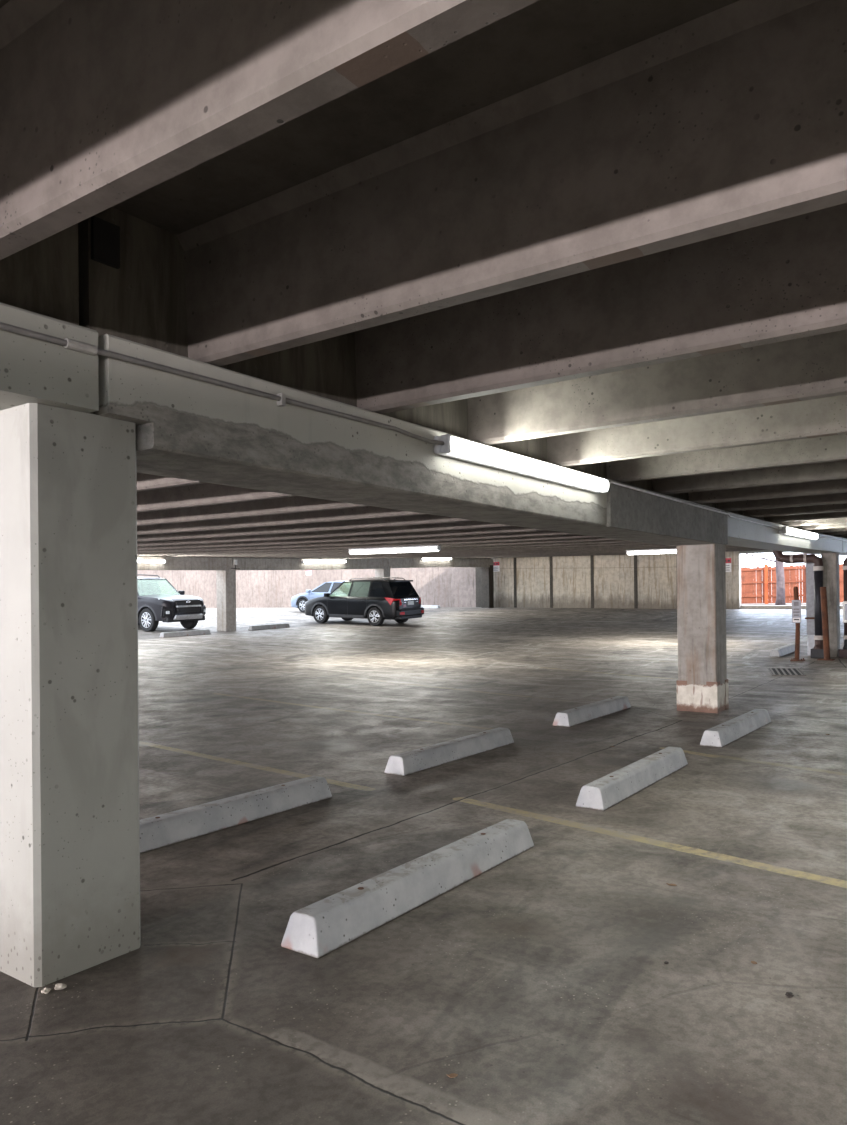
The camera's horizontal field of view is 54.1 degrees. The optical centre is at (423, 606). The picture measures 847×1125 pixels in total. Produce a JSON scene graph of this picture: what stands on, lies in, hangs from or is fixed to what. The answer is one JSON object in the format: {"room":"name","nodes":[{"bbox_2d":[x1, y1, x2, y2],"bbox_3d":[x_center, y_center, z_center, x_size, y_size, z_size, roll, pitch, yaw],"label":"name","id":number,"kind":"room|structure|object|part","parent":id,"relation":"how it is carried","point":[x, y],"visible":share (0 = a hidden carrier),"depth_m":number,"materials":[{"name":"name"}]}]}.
{"room":"parking garage","nodes":[
{"label":"parking garage","id":0,"kind":"room"},
{"bbox_2d":[137,567,475,607],"bbox_3d":[-23.667,-1.577,62.256,65.300,4.282,0.300,-1,0,35],"label":"wall","id":1,"kind":"structure","parent":0,"point":[442,586],"depth_m":50.73,"materials":[{"name":"concrete"}]},
{"bbox_2d":[0,0,738,234],"bbox_3d":[5.516,-2.506,13.495,38.600,1.689,46.400,-1,0,35],"label":"ceiling","id":2,"kind":"structure","parent":0,"point":[542,41],"depth_m":2.69,"materials":[{"name":"concrete"}]},
{"bbox_2d":[0,223,98,412],"bbox_3d":[-4.659,-1.220,-1.056,0.600,0.962,10.885,-1,0,35],"label":"girder","id":3,"kind":"object","parent":2,"relation":"attached to","point":[39,284],"visible":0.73,"depth_m":3.10,"materials":[{"name":"concrete"}]},
{"bbox_2d":[0,322,443,444],"bbox_3d":[-2.850,-0.982,0.891,0.091,0.066,10.154,-1,0,35],"label":"conduit","id":4,"kind":"object","parent":3,"relation":"attached to","point":[67,343],"visible":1,"depth_m":3.51,"materials":[{"name":"metal"}]},
{"bbox_2d":[137,473,205,491],"bbox_3d":[-7.404,-1.496,11.177,18.270,0.982,0.230,-1,0,35],"label":"concrete beam","id":5,"kind":"structure","parent":2,"relation":"attached to","point":[145,482],"depth_m":7.59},
{"bbox_2d":[137,556,231,569],"bbox_3d":[-9.208,-1.619,24.699,0.600,1.237,8.570,-1,0,35],"label":"girder","id":6,"kind":"object","parent":2,"relation":"attached to","point":[184,562],"visible":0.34,"depth_m":26.48,"materials":[{"name":"grey concrete"}]},
{"bbox_2d":[137,559,165,562],"bbox_3d":[-8.729,-1.376,24.733,0.130,0.114,2.450,-1,1,35],"label":"lamp","id":7,"kind":"object","parent":6,"relation":"attached to","point":[138,560],"visible":0.48,"depth_m":25.21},
{"bbox_2d":[137,483,296,512],"bbox_3d":[-6.723,-1.510,12.134,18.270,0.982,0.230,-1,0,35],"label":"concrete beam","id":8,"kind":"structure","parent":2,"relation":"attached to","point":[204,494],"depth_m":9.05,"materials":[{"name":"concrete"}]},
{"bbox_2d":[137,496,366,525],"bbox_3d":[-6.043,-1.528,13.090,18.270,0.982,0.230,-1,0,35],"label":"concrete beam","id":9,"kind":"structure","parent":2,"relation":"attached to","point":[294,504],"depth_m":10.35,"materials":[{"name":"concrete"}]},
{"bbox_2d":[0,0,538,259],"bbox_3d":[5.872,-1.559,-2.585,18.600,0.787,0.230,-1,0,35],"label":"concrete beam","id":10,"kind":"structure","parent":2,"relation":"attached to","point":[103,103],"depth_m":1.98,"materials":[{"name":"concrete"}]},
{"bbox_2d":[137,506,423,534],"bbox_3d":[-5.363,-1.547,14.047,18.270,0.983,0.230,-1,0,35],"label":"concrete beam","id":11,"kind":"structure","parent":2,"relation":"attached to","point":[367,512],"depth_m":11.61,"materials":[{"name":"concrete"}]},
{"bbox_2d":[137,514,474,541],"bbox_3d":[-4.683,-1.569,15.003,18.270,0.983,0.230,-1,0,35],"label":"concrete beam","id":12,"kind":"structure","parent":2,"relation":"attached to","point":[424,518],"depth_m":12.86,"materials":[{"name":"concrete"}]},
{"bbox_2d":[232,557,387,569],"bbox_3d":[-4.221,-1.942,31.717,0.600,1.366,8.550,-1,0,35],"label":"girder","id":13,"kind":"object","parent":2,"relation":"attached to","point":[246,563],"visible":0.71,"depth_m":30.81,"materials":[{"name":"grey concrete"}]},
{"bbox_2d":[301,560,345,562],"bbox_3d":[-3.777,-1.740,31.702,0.130,0.217,2.451,-1,0,35],"label":"lamp","id":14,"kind":"object","parent":13,"relation":"attached to","point":[302,561],"visible":1,"depth_m":31.56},
{"bbox_2d":[137,521,511,546],"bbox_3d":[-4.003,-1.594,15.960,18.270,0.984,0.230,-1,0,35],"label":"concrete beam","id":15,"kind":"structure","parent":2,"relation":"attached to","point":[464,524],"depth_m":14.09,"materials":[{"name":"concrete"}]},
{"bbox_2d":[137,526,542,549],"bbox_3d":[-3.323,-1.621,16.916,18.270,0.984,0.230,-1,0,35],"label":"concrete beam","id":16,"kind":"structure","parent":2,"relation":"attached to","point":[506,529],"depth_m":15.31,"materials":[{"name":"concrete"}]},
{"bbox_2d":[137,530,571,552],"bbox_3d":[-2.643,-1.651,17.873,18.270,0.984,0.230,-1,0,35],"label":"concrete beam","id":17,"kind":"structure","parent":2,"relation":"attached to","point":[544,532],"depth_m":16.51,"materials":[{"name":"concrete"}]},
{"bbox_2d":[137,534,594,554],"bbox_3d":[-1.964,-1.683,18.829,18.270,0.984,0.230,-1,0,35],"label":"concrete beam","id":18,"kind":"structure","parent":2,"relation":"attached to","point":[565,536],"depth_m":17.71,"materials":[{"name":"concrete"}]},
{"bbox_2d":[348,545,440,553],"bbox_3d":[-0.662,-1.232,17.899,2.450,0.131,0.114,1,1,35],"label":"lamp","id":19,"kind":"object","parent":18,"relation":"attached to","point":[426,548],"visible":1,"depth_m":17.80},
{"bbox_2d":[137,537,618,555],"bbox_3d":[-1.284,-1.718,19.786,18.270,0.985,0.230,-1,0,35],"label":"concrete beam","id":20,"kind":"structure","parent":2,"relation":"attached to","point":[588,538],"depth_m":18.25,"materials":[{"name":"concrete"}]},
{"bbox_2d":[166,540,634,556],"bbox_3d":[-0.604,-1.755,20.742,18.270,0.985,0.230,-1,0,35],"label":"concrete beam","id":21,"kind":"structure","parent":2,"relation":"attached to","point":[599,541],"depth_m":19.26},
{"bbox_2d":[78,207,727,545],"bbox_3d":[1.011,-1.206,6.885,0.635,1.090,8.540,-1,0,35],"label":"girder","id":22,"kind":"object","parent":2,"relation":"attached to","point":[132,289],"visible":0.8,"depth_m":4.19,"materials":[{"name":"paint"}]},
{"bbox_3d":[-1.292,-1.480,3.369,0.020,0.170,0.120,-1,0,35],"label":"plate","id":23,"kind":"part","parent":22,"relation":"part of","materials":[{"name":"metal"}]},
{"bbox_2d":[434,434,608,492],"bbox_3d":[0.818,-1.002,6.005,0.130,0.114,2.450,-1,0,35],"label":"lamp","id":24,"kind":"object","parent":22,"relation":"attached to","point":[453,447],"visible":0.99,"depth_m":5.67,"materials":[{"name":"plastic"}]},
{"bbox_2d":[609,481,781,529],"bbox_3d":[3.439,-1.096,9.740,0.067,0.158,6.675,-1,0,35],"label":"conduit","id":25,"kind":"object","parent":22,"relation":"attached to","point":[610,482],"visible":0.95,"depth_m":8.72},
{"bbox_2d":[196,542,651,556],"bbox_3d":[0.076,-1.794,21.699,18.270,0.986,0.230,-1,0,35],"label":"concrete beam","id":26,"kind":"structure","parent":2,"relation":"attached to","point":[619,543],"depth_m":20.38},
{"bbox_2d":[386,558,492,567],"bbox_3d":[0.791,-2.327,38.771,0.600,1.354,8.680,-1,0,35],"label":"girder","id":27,"kind":"object","parent":2,"relation":"attached to","point":[392,562],"visible":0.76,"depth_m":38.10,"materials":[{"name":"grey concrete"}]},
{"bbox_2d":[420,558,451,559],"bbox_3d":[0.594,-2.206,37.857,0.130,0.225,2.451,-1,0,35],"label":"lamp","id":28,"kind":"object","parent":27,"relation":"attached to","point":[420,558],"visible":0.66,"depth_m":37.72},
{"bbox_2d":[224,544,659,557],"bbox_3d":[0.756,-1.837,22.656,18.270,0.986,0.230,-1,0,35],"label":"concrete beam","id":29,"kind":"structure","parent":2,"relation":"attached to","point":[630,545],"depth_m":21.95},
{"bbox_2d":[250,545,672,557],"bbox_3d":[1.436,-1.881,23.612,18.270,0.986,0.230,-1,0,35],"label":"concrete beam","id":30,"kind":"structure","parent":2,"relation":"attached to","point":[655,545],"depth_m":22.99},
{"bbox_2d":[177,0,846,366],"bbox_3d":[6.553,-1.566,-1.629,18.600,0.787,0.230,-1,0,35],"label":"concrete beam","id":31,"kind":"structure","parent":2,"relation":"attached to","point":[731,118],"depth_m":2.65,"materials":[{"name":"concrete"}]},
{"bbox_2d":[300,545,731,557],"bbox_3d":[2.115,-1.929,24.569,18.270,0.986,0.230,-1,0,35],"label":"concrete beam","id":32,"kind":"structure","parent":2,"relation":"attached to","point":[725,545],"depth_m":23.97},
{"bbox_2d":[626,548,676,554],"bbox_3d":[6.433,-1.456,21.494,2.450,0.130,0.114,0,0,35],"label":"lamp","id":33,"kind":"object","parent":32,"relation":"attached to","point":[667,550],"visible":0.51,"depth_m":21.75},
{"bbox_2d":[319,547,744,558],"bbox_3d":[3.475,-2.030,26.482,18.270,0.987,0.230,-1,0,35],"label":"concrete beam","id":34,"kind":"structure","parent":2,"relation":"attached to","point":[725,547],"depth_m":26.56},
{"bbox_2d":[344,546,739,557],"bbox_3d":[2.795,-1.978,25.525,18.270,0.987,0.230,-1,0,35],"label":"concrete beam","id":35,"kind":"structure","parent":2,"relation":"attached to","point":[725,546],"depth_m":25.35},
{"bbox_2d":[340,547,747,558],"bbox_3d":[4.154,-2.085,27.439,18.270,0.987,0.230,-1,0,35],"label":"concrete beam","id":36,"kind":"structure","parent":2,"relation":"attached to","point":[745,547],"depth_m":27.49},
{"bbox_2d":[480,554,626,558],"bbox_3d":[10.271,-2.636,36.048,18.270,0.882,0.230,-1,0,35],"label":"concrete beam","id":37,"kind":"structure","parent":2,"relation":"attached to","point":[625,554],"depth_m":39.30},
{"bbox_2d":[359,548,756,558],"bbox_3d":[4.834,-2.143,28.395,18.270,0.988,0.230,-1,0,35],"label":"concrete beam","id":38,"kind":"structure","parent":2,"relation":"attached to","point":[743,548],"depth_m":28.83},
{"bbox_2d":[449,549,750,557],"bbox_3d":[5.514,-2.202,29.352,18.270,0.988,0.230,-1,0,35],"label":"concrete beam","id":39,"kind":"structure","parent":2,"relation":"attached to","point":[735,549],"depth_m":29.78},
{"bbox_2d":[355,203,846,413],"bbox_3d":[7.233,-1.576,-0.672,18.600,0.787,0.230,-1,0,35],"label":"concrete beam","id":40,"kind":"structure","parent":2,"relation":"attached to","point":[785,279],"depth_m":3.75,"materials":[{"name":"concrete"}]},
{"bbox_2d":[462,549,763,557],"bbox_3d":[6.193,-2.264,30.308,18.270,0.988,0.230,-1,0,35],"label":"concrete beam","id":41,"kind":"structure","parent":2,"relation":"attached to","point":[751,549],"depth_m":30.07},
{"bbox_2d":[469,549,765,557],"bbox_3d":[6.873,-2.329,31.265,18.270,0.988,0.230,-1,0,35],"label":"concrete beam","id":42,"kind":"structure","parent":2,"relation":"attached to","point":[764,549],"depth_m":31.10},
{"bbox_2d":[467,330,846,444],"bbox_3d":[7.913,-1.588,0.284,18.600,0.788,0.230,-1,0,35],"label":"concrete beam","id":43,"kind":"structure","parent":2,"relation":"attached to","point":[810,367],"depth_m":4.82,"materials":[{"name":"concrete"}]},
{"bbox_2d":[547,395,846,465],"bbox_3d":[8.593,-1.602,1.240,18.600,0.788,0.230,-1,0,35],"label":"concrete beam","id":44,"kind":"structure","parent":2,"relation":"attached to","point":[821,417],"depth_m":5.86,"materials":[{"name":"concrete"}]},
{"bbox_2d":[606,434,846,481],"bbox_3d":[9.273,-1.619,2.197,18.600,0.788,0.230,-1,0,35],"label":"concrete beam","id":45,"kind":"structure","parent":2,"relation":"attached to","point":[826,448],"depth_m":6.89,"materials":[{"name":"concrete"}]},
{"bbox_2d":[652,460,846,493],"bbox_3d":[9.953,-1.639,3.154,18.600,0.789,0.230,-1,0,35],"label":"concrete beam","id":46,"kind":"structure","parent":2,"relation":"attached to","point":[834,470],"depth_m":7.92,"materials":[{"name":"concrete"}]},
{"bbox_2d":[689,479,846,503],"bbox_3d":[10.633,-1.661,4.110,18.600,0.789,0.230,-1,0,35],"label":"concrete beam","id":47,"kind":"structure","parent":2,"relation":"attached to","point":[839,485],"depth_m":8.95,"materials":[{"name":"concrete"}]},
{"bbox_2d":[715,503,842,553],"bbox_3d":[5.976,-1.445,13.900,0.600,1.118,8.570,-1,0,35],"label":"girder","id":48,"kind":"object","parent":2,"relation":"attached to","point":[741,533],"visible":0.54,"depth_m":12.40,"materials":[{"name":"concrete"}]},
{"bbox_2d":[779,526,817,539],"bbox_3d":[6.108,-1.191,13.446,0.130,0.114,2.450,-1,1,35],"label":"lamp","id":49,"kind":"object","parent":48,"relation":"attached to","point":[785,530],"visible":1,"depth_m":13.11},
{"bbox_2d":[818,536,846,540],"bbox_3d":[8.607,-1.358,17.024,0.058,0.257,6.272,-1,0,35],"label":"conduit","id":50,"kind":"object","parent":48,"relation":"attached to","point":[818,536],"visible":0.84,"depth_m":16.08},
{"bbox_2d":[718,492,846,510],"bbox_3d":[11.313,-1.686,5.066,18.600,0.789,0.230,-1,0,35],"label":"concrete beam","id":51,"kind":"structure","parent":2,"relation":"attached to","point":[835,498],"depth_m":9.96,"materials":[{"name":"concrete"}]},
{"bbox_2d":[743,503,846,516],"bbox_3d":[11.993,-1.713,6.023,18.600,0.790,0.230,-1,0,35],"label":"concrete beam","id":52,"kind":"structure","parent":2,"relation":"attached to","point":[841,507],"depth_m":10.97,"materials":[{"name":"concrete"}]},
{"bbox_2d":[764,511,846,521],"bbox_3d":[12.673,-1.743,6.979,18.600,0.790,0.230,-1,0,35],"label":"concrete beam","id":53,"kind":"structure","parent":2,"relation":"attached to","point":[830,515],"depth_m":11.99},
{"bbox_2d":[782,518,846,525],"bbox_3d":[13.353,-1.775,7.936,18.600,0.790,0.230,-1,0,35],"label":"concrete beam","id":54,"kind":"structure","parent":2,"relation":"attached to","point":[837,520],"depth_m":13.00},
{"bbox_2d":[798,523,846,529],"bbox_3d":[14.033,-1.810,8.893,18.600,0.791,0.230,-1,0,35],"label":"concrete beam","id":55,"kind":"structure","parent":2,"relation":"attached to","point":[842,525],"depth_m":14.01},
{"bbox_2d":[811,528,846,532],"bbox_3d":[14.713,-1.847,9.849,18.600,0.791,0.230,-1,0,35],"label":"concrete beam","id":56,"kind":"structure","parent":2,"relation":"attached to","point":[830,529],"depth_m":15.01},
{"bbox_2d":[818,537,846,555],"bbox_3d":[10.963,-1.766,20.918,0.600,1.252,8.550,-1,0,35],"label":"girder","id":57,"kind":"object","parent":2,"relation":"attached to","point":[844,553],"visible":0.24,"depth_m":17.53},
{"bbox_2d":[823,531,846,534],"bbox_3d":[15.392,-1.886,10.806,18.600,0.791,0.230,-1,0,35],"label":"concrete beam","id":58,"kind":"structure","parent":2,"relation":"attached to","point":[841,532],"depth_m":16.03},
{"bbox_2d":[834,534,846,536],"bbox_3d":[16.072,-1.929,11.762,18.600,0.792,0.230,-1,0,35],"label":"concrete beam","id":59,"kind":"structure","parent":2,"relation":"attached to","point":[840,535],"depth_m":17.02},
{"bbox_2d":[0,602,846,1124],"bbox_3d":[-14.784,0.989,43.036,106.000,1.950,71.000,-1,0,35],"label":"floor","id":60,"kind":"structure","parent":0,"point":[541,980],"depth_m":3.89,"materials":[{"name":"concrete"}]},
{"bbox_2d":[41,987,50,993],"bbox_3d":[-1.375,1.397,3.020,0.030,0.018,0.036,-1,0,35],"label":"chip","id":61,"kind":"object","parent":60,"relation":"on","point":[45,990],"visible":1,"depth_m":3.01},
{"bbox_2d":[54,983,66,989],"bbox_3d":[-1.338,1.395,3.047,0.039,0.022,0.046,-1,0,35],"label":"chip","id":62,"kind":"object","parent":60,"relation":"on","point":[59,986],"visible":1,"depth_m":3.04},
{"bbox_2d":[0,403,140,986],"bbox_3d":[-1.495,0.349,3.382,0.475,2.214,0.460,-1,0,35],"label":"column","id":63,"kind":"structure","parent":60,"relation":"on","point":[70,812],"depth_m":3.18,"materials":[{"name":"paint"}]},
{"bbox_2d":[137,574,205,631],"bbox_3d":[-9.868,-0.187,29.094,4.888,2.055,2.322,-1,0,34],"label":"car","id":64,"kind":"object","parent":60,"relation":"on","point":[158,600],"visible":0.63,"depth_m":27.74,"materials":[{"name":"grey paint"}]},
{"bbox_3d":[-9.198,0.173,27.569,1.040,0.520,0.105,2,3,34],"label":"arch trim","id":65,"kind":"part","parent":64,"relation":"part of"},
{"bbox_3d":[-7.878,0.327,27.802,0.132,0.168,1.191,2,3,34],"label":"skid plate","id":66,"kind":"part","parent":64,"relation":"part of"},
{"bbox_2d":[175,600,200,612],"bbox_3d":[-7.897,-0.034,27.790,0.194,0.441,1.035,-1,0,35],"label":"grille","id":67,"kind":"object","parent":64,"relation":"attached to","point":[181,606],"depth_m":27.74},
{"bbox_2d":[160,629,210,637],"bbox_3d":[-7.473,0.828,26.056,0.210,0.208,1.826,-1,0,35],"label":"wheel stop","id":68,"kind":"object","parent":60,"relation":"on","point":[206,631],"visible":1,"depth_m":25.92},
{"bbox_2d":[216,567,235,630],"bbox_3d":[-6.709,-0.249,28.207,0.475,2.214,0.460,-1,0,35],"label":"column","id":69,"kind":"structure","parent":60,"relation":"on","point":[225,579],"depth_m":28.04,"materials":[{"name":"grey concrete"}]},
{"bbox_2d":[140,776,331,852],"bbox_3d":[-1.277,1.320,5.348,0.210,0.151,1.827,0,0,35],"label":"wheel stop","id":70,"kind":"object","parent":60,"relation":"on","point":[162,830],"visible":0.7,"depth_m":5.27,"materials":[{"name":"concrete"}]},
{"bbox_2d":[248,623,289,629],"bbox_3d":[-5.412,0.690,29.129,0.210,0.220,1.826,-1,0,36],"label":"wheel stop","id":71,"kind":"object","parent":60,"relation":"on","point":[282,625],"visible":1,"depth_m":29.01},
{"bbox_2d":[291,581,342,612],"bbox_3d":[-3.932,-0.435,38.270,4.781,1.545,2.222,-1,0,34],"label":"car","id":72,"kind":"object","parent":60,"relation":"on","point":[298,601],"visible":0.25,"depth_m":37.99,"materials":[{"name":"blue paint"}]},
{"bbox_2d":[305,577,423,625],"bbox_3d":[-2.351,-0.218,31.674,4.752,1.848,2.202,-1,0,34],"label":"car","id":73,"kind":"object","parent":60,"relation":"on","point":[377,600],"visible":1,"depth_m":30.67,"materials":[{"name":"black paint"}]},
{"bbox_3d":[-3.962,0.048,31.768,0.940,0.470,0.116,2,4,34],"label":"arch trim","id":74,"kind":"part","parent":73,"relation":"part of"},
{"bbox_3d":[-2.880,0.342,31.025,1.680,0.120,0.050,2,4,34],"label":"sill trim","id":75,"kind":"part","parent":73,"relation":"part of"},
{"bbox_3d":[-2.065,-1.020,30.747,1.754,0.138,0.038,2,4,34],"label":"roof rail","id":76,"kind":"part","parent":73,"relation":"part of","materials":[{"name":"silver metal"}]},
{"bbox_3d":[-1.786,0.116,30.274,0.940,0.470,0.089,2,4,34],"label":"arch trim","id":77,"kind":"part","parent":73,"relation":"part of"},
{"bbox_3d":[-1.413,-1.075,31.705,1.754,0.138,0.038,2,4,34],"label":"roof rail","id":78,"kind":"part","parent":73,"relation":"part of","materials":[{"name":"silver metal"}]},
{"bbox_2d":[384,597,401,606],"bbox_3d":[-1.110,-0.180,29.910,0.650,0.354,0.233,-1,0,5],"label":"tail lamp","id":79,"kind":"object","parent":73,"relation":"attached to","point":[388,601],"depth_m":29.87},
{"bbox_2d":[375,566,389,578],"bbox_3d":[-1.725,-0.638,35.221,0.475,2.214,0.460,-1,0,35],"label":"column","id":80,"kind":"structure","parent":60,"relation":"on","point":[385,572],"depth_m":35.05,"materials":[{"name":"grey concrete"}]},
{"bbox_2d":[281,819,533,957],"bbox_3d":[0.025,1.314,4.091,0.210,0.151,1.827,0,0,35],"label":"wheel stop","id":81,"kind":"object","parent":60,"relation":"on","point":[319,928],"visible":1,"depth_m":3.78,"materials":[{"name":"concrete"}]},
{"bbox_2d":[421,605,440,607],"bbox_3d":[0.180,-0.016,42.696,0.210,0.151,1.827,-2,2,-43],"label":"wheel stop","id":82,"kind":"object","parent":60,"relation":"on","point":[423,606],"visible":0.59,"depth_m":42.36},
{"bbox_2d":[384,727,513,775],"bbox_3d":[0.287,1.288,7.548,0.210,0.151,1.827,0,1,35],"label":"wheel stop","id":83,"kind":"object","parent":60,"relation":"on","point":[416,760],"visible":1,"depth_m":7.30,"materials":[{"name":"concrete"}]},
{"bbox_2d":[446,1073,457,1077],"bbox_3d":[0.085,1.387,2.458,0.025,0.008,0.026,-1,0,32],"label":"dry leaf","id":84,"kind":"object","parent":60,"relation":"on","point":[452,1075],"visible":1,"depth_m":2.46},
{"bbox_2d":[481,565,493,607],"bbox_3d":[3.258,-1.018,42.235,0.475,2.214,0.460,-1,0,35],"label":"column","id":85,"kind":"structure","parent":60,"relation":"on","point":[487,574],"depth_m":42.06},
{"bbox_2d":[553,696,630,726],"bbox_3d":[2.061,1.238,9.992,0.210,0.151,1.827,0,1,35],"label":"wheel stop","id":86,"kind":"object","parent":60,"relation":"on","point":[574,716],"visible":1,"depth_m":9.74,"materials":[{"name":"concrete"}]},
{"bbox_2d":[576,747,687,810],"bbox_3d":[1.647,1.282,6.372,0.210,0.152,1.827,0,0,35],"label":"wheel stop","id":87,"kind":"object","parent":60,"relation":"on","point":[609,790],"visible":1,"depth_m":6.07,"materials":[{"name":"concrete"}]},
{"bbox_2d":[676,544,728,712],"bbox_3d":[3.491,0.231,10.395,0.499,2.214,0.484,-1,0,35],"label":"column","id":88,"kind":"structure","parent":60,"relation":"on","point":[702,682],"depth_m":10.21,"materials":[{"name":"concrete"}]},
{"bbox_2d":[700,709,770,746],"bbox_3d":[3.280,1.237,8.634,0.210,0.151,1.827,0,1,37],"label":"wheel stop","id":89,"kind":"object","parent":60,"relation":"on","point":[727,732],"visible":1,"depth_m":8.33,"materials":[{"name":"concrete"}]},
{"bbox_2d":[770,644,794,656],"bbox_3d":[7.954,0.947,18.274,0.210,0.212,1.826,-1,0,35],"label":"wheel stop","id":90,"kind":"object","parent":60,"relation":"on","point":[781,651],"visible":0.91,"depth_m":17.84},
{"bbox_2d":[768,668,806,675],"bbox_3d":[6.409,1.145,14.649,0.540,0.015,1.240,-1,1,19],"label":"drain grate","id":91,"kind":"object","parent":60,"relation":"on","point":[774,671],"visible":1,"depth_m":14.57,"materials":[{"name":"metal"}]},
{"bbox_2d":[785,992,793,996],"bbox_3d":[1.297,1.373,2.936,0.027,0.013,0.028,-1,0,35],"label":"lump","id":92,"kind":"object","parent":60,"relation":"on","point":[789,994],"visible":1,"depth_m":2.93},
{"bbox_2d":[741,552,840,604],"bbox_3d":[16.168,-3.312,37.986,6.613,6.705,3.356,-1,0,38],"label":"tree","id":93,"kind":"object","parent":60,"relation":"on","point":[780,579],"visible":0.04,"depth_m":38.01,"materials":[{"name":"grey plant"}]},
{"bbox_2d":[741,564,843,603],"bbox_3d":[18.530,-1.147,39.498,13.560,1.950,0.180,-1,0,35],"label":"fence","id":94,"kind":"object","parent":60,"relation":"on","point":[756,583],"visible":0.32,"depth_m":40.61,"materials":[{"name":"wood"}]},
{"bbox_3d":[16.823,-1.125,40.669,0.140,1.950,0.110,-1,0,35],"label":"fence post","id":95,"kind":"part","parent":94,"relation":"part of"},
{"bbox_3d":[18.573,-1.878,39.520,13.500,0.090,0.049,-1,0,35],"label":"rail","id":96,"kind":"part","parent":94,"relation":"part of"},
{"bbox_3d":[18.579,-1.238,39.517,13.500,0.090,0.049,-1,0,35],"label":"rail","id":97,"kind":"part","parent":94,"relation":"part of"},
{"bbox_3d":[18.586,-0.568,39.514,13.500,0.090,0.049,-1,0,35],"label":"rail","id":98,"kind":"part","parent":94,"relation":"part of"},
{"bbox_2d":[790,586,804,660],"bbox_3d":[7.501,0.335,16.631,0.240,1.492,0.240,-1,0,35],"label":"sign post","id":99,"kind":"object","parent":60,"relation":"on","point":[796,603],"visible":1,"depth_m":16.59,"materials":[{"name":"metal"}]},
{"bbox_3d":[7.494,0.335,16.630,0.119,1.492,0.099,-1,0,35],"label":"post","id":100,"kind":"part","parent":99,"relation":"part of","materials":[{"name":"metal"}]},
{"bbox_2d":[773,550,823,657],"bbox_3d":[7.858,-0.177,17.329,1.038,2.460,0.307,-1,0,35],"label":"riser pipe","id":101,"kind":"object","parent":60,"relation":"on","point":[817,651],"visible":0.87,"depth_m":17.08,"materials":[{"name":"brown metal"}]},
{"bbox_2d":[806,554,814,655],"bbox_3d":[8.246,-0.042,17.634,0.170,2.150,0.140,-1,0,35],"label":"downpipe","id":102,"kind":"object","parent":60,"relation":"on","point":[810,623],"visible":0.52,"depth_m":17.59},
{"bbox_2d":[817,587,834,660],"bbox_3d":[8.079,0.329,16.650,0.280,1.475,0.260,-1,0,35],"label":"post","id":103,"kind":"object","parent":60,"relation":"on","point":[823,593],"visible":1,"depth_m":16.61,"materials":[{"name":"metal"}]},
{"bbox_3d":[8.071,0.329,16.656,0.172,1.475,0.112,-1,0,35],"label":"post","id":104,"kind":"part","parent":103,"relation":"part of","materials":[{"name":"metal"}]},
{"bbox_2d":[821,553,839,656],"bbox_3d":[8.533,-0.023,17.368,0.290,2.214,0.360,-1,0,35],"label":"column","id":105,"kind":"structure","parent":60,"relation":"on","point":[830,560],"depth_m":17.20,"materials":[{"name":"concrete"}]},
{"bbox_2d":[839,557,846,657],"bbox_3d":[9.089,-0.045,16.826,1.170,2.151,0.360,-1,0,35],"label":"riser pipe","id":106,"kind":"object","parent":60,"relation":"on","point":[842,652],"visible":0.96,"depth_m":17.03,"materials":[{"name":"brown metal"}]},
{"bbox_2d":[842,601,846,622],"bbox_3d":[8.635,0.464,16.705,0.320,1.170,0.146,-1,0,35],"label":"control box","id":107,"kind":"object","parent":106,"relation":"attached to","point":[844,603],"visible":1,"depth_m":16.72,"materials":[{"name":"white plastic"}]},
{"bbox_2d":[491,551,740,608],"bbox_3d":[8.293,-1.374,39.525,13.130,3.468,0.300,-1,0,35],"label":"wall","id":108,"kind":"structure","parent":0,"point":[656,573],"depth_m":39.36,"materials":[{"name":"concrete"}]},
{"bbox_2d":[475,567,480,606],"bbox_3d":[2.970,-1.495,43.112,0.600,3.040,0.025,-1,0,35],"label":"trim","id":109,"kind":"structure","parent":108,"relation":"attached to","point":[477,569],"depth_m":43.17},
{"bbox_2d":[493,562,499,571],"bbox_3d":[3.697,-2.061,42.591,0.480,0.490,0.019,-1,0,35],"label":"wall sign","id":110,"kind":"object","parent":108,"relation":"attached to","point":[496,565],"visible":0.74,"depth_m":42.55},
{"bbox_2d":[513,558,516,607],"bbox_3d":[4.633,-1.485,41.929,0.150,3.033,0.025,-1,0,35],"label":"trim","id":111,"kind":"structure","parent":108,"relation":"attached to","point":[514,559],"depth_m":41.90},
{"bbox_2d":[549,557,552,607],"bbox_3d":[6.279,-1.473,40.758,0.150,3.033,0.025,-1,0,35],"label":"trim","id":112,"kind":"structure","parent":108,"relation":"attached to","point":[550,558],"depth_m":40.73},
{"bbox_2d":[590,555,593,607],"bbox_3d":[8.039,-1.459,39.506,0.150,3.034,0.025,-1,0,35],"label":"trim","id":113,"kind":"structure","parent":108,"relation":"attached to","point":[592,556],"depth_m":39.49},
{"bbox_2d":[634,555,637,608],"bbox_3d":[9.792,-1.446,38.260,0.150,3.034,0.025,-1,0,35],"label":"trim","id":114,"kind":"structure","parent":108,"relation":"attached to","point":[635,556],"depth_m":38.25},
{"bbox_2d":[725,558,730,571],"bbox_3d":[13.136,-1.811,35.878,0.360,0.600,0.019,-1,0,35],"label":"wall sign","id":115,"kind":"object","parent":108,"relation":"attached to","point":[727,560],"visible":0.69,"depth_m":35.84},
{"bbox_2d":[739,550,784,553],"bbox_3d":[24.066,-2.783,28.340,25.570,0.854,0.300,-1,0,35],"label":"trim","id":116,"kind":"structure","parent":108,"relation":"attached to","point":[760,551],"depth_m":35.18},
{"bbox_2d":[740,605,842,608],"bbox_3d":[24.151,-0.093,28.411,25.570,0.421,0.300,-1,0,35],"label":"trim","id":117,"kind":"structure","parent":108,"relation":"attached to","point":[741,606],"depth_m":35.03,"materials":[{"name":"concrete"}]}
]}

